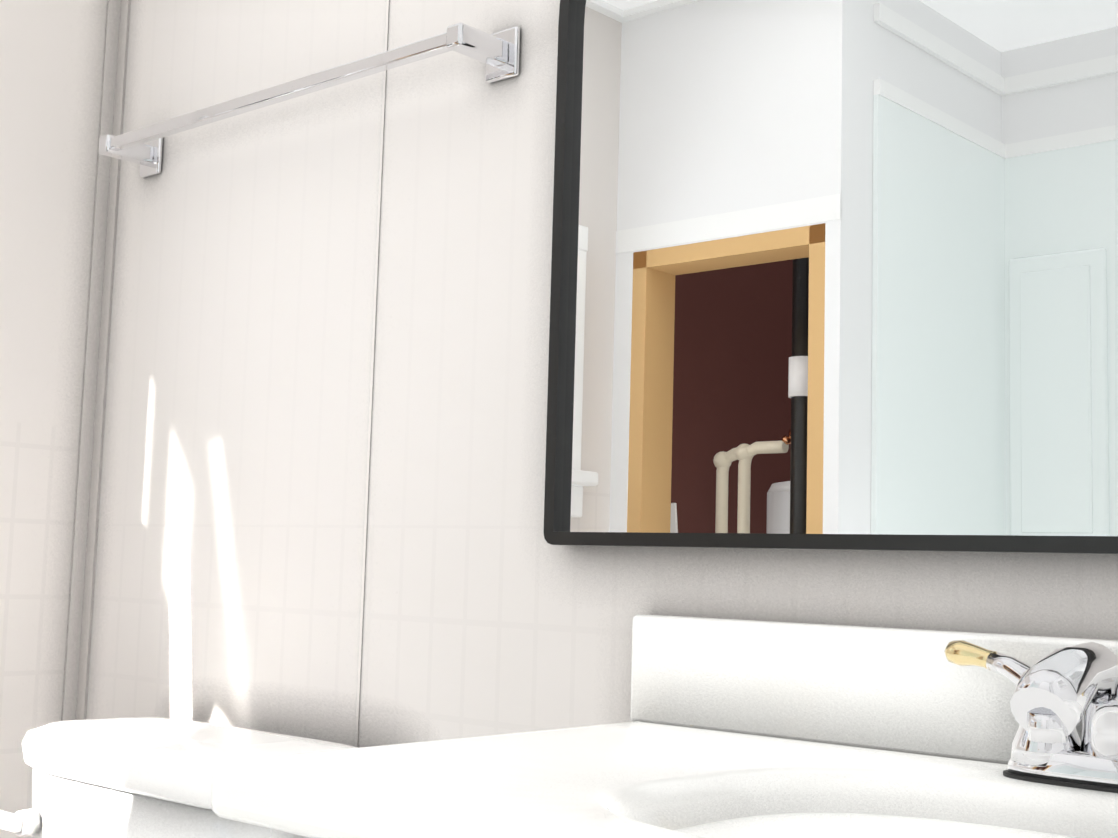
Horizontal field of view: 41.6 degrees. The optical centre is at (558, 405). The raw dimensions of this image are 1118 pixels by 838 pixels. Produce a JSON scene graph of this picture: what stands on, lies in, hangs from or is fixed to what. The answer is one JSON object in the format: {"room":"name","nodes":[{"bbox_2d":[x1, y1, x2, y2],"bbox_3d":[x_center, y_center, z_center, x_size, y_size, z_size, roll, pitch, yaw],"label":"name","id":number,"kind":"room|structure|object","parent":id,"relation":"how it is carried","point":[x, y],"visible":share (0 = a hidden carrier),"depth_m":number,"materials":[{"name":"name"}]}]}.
{"room":"bathroom","nodes":[
{"label":"bathroom","id":0,"kind":"room"},
{"bbox_2d":[0,0,106,837],"bbox_3d":[-0.825,0.110,2.015,0.100,2.130,0.350,-4,-8,41],"label":"wall","id":1,"kind":"structure","parent":0,"point":[51,61],"depth_m":2.06,"materials":[{"name":"tile"}]},
{"bbox_2d":[86,0,1117,747],"bbox_3d":[0.121,0.078,1.478,2.230,2.130,0.100,-4,-8,41],"label":"wall","id":2,"kind":"structure","parent":0,"point":[230,532],"depth_m":1.74,"materials":[{"name":"tile"}]},
{"bbox_2d":[61,0,389,746],"bbox_3d":[-0.669,0.083,1.663,0.602,2.116,0.672,-4,-8,41],"label":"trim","id":3,"kind":"structure","parent":2,"relation":"attached to","point":[82,584],"depth_m":2.11,"materials":[{"name":"white"}]},
{"bbox_2d":[98,23,519,177],"bbox_3d":[-0.345,-0.375,1.832,0.738,0.056,0.081,-4,-8,41],"label":"towel rail","id":4,"kind":"object","parent":2,"relation":"attached to","point":[497,53],"visible":1,"depth_m":1.72,"materials":[{"name":"silver metal"}]},
{"bbox_2d":[543,0,1117,553],"bbox_3d":[0.406,-0.273,1.182,1.073,0.780,0.028,-4,-8,41],"label":"mirror","id":5,"kind":"object","parent":2,"relation":"attached to","point":[833,274],"visible":0.92,"depth_m":1.30,"materials":[{"name":"black mirror"}]},
{"bbox_3d":[-0.672,1.046,0.506,2.630,0.050,2.600,-4,-8,41],"label":"floor","id":6,"kind":"structure","parent":0,"visible":0},
{"bbox_2d":[0,716,357,837],"bbox_3d":[-0.579,0.735,1.460,0.504,0.780,0.695,-4,-8,41],"label":"toilet","id":7,"kind":"object","parent":6,"relation":"on","point":[135,777],"visible":0.75,"depth_m":1.61,"materials":[{"name":"white ceramic"}]},
{"bbox_2d":[211,615,1117,837],"bbox_3d":[0.283,0.615,0.855,1.013,0.937,0.498,-4,-8,41],"label":"bathroom vanity","id":8,"kind":"object","parent":6,"relation":"on","point":[735,728],"visible":1,"depth_m":1.08,"materials":[{"name":"white ceramic"}]},
{"bbox_2d":[944,640,1117,803],"bbox_3d":[0.360,0.213,1.005,0.275,0.102,0.170,-4,-8,41],"label":"faucet","id":9,"kind":"object","parent":8,"relation":"on","point":[1049,763],"depth_m":1.03,"materials":[{"name":"silver metal"}]}
]}

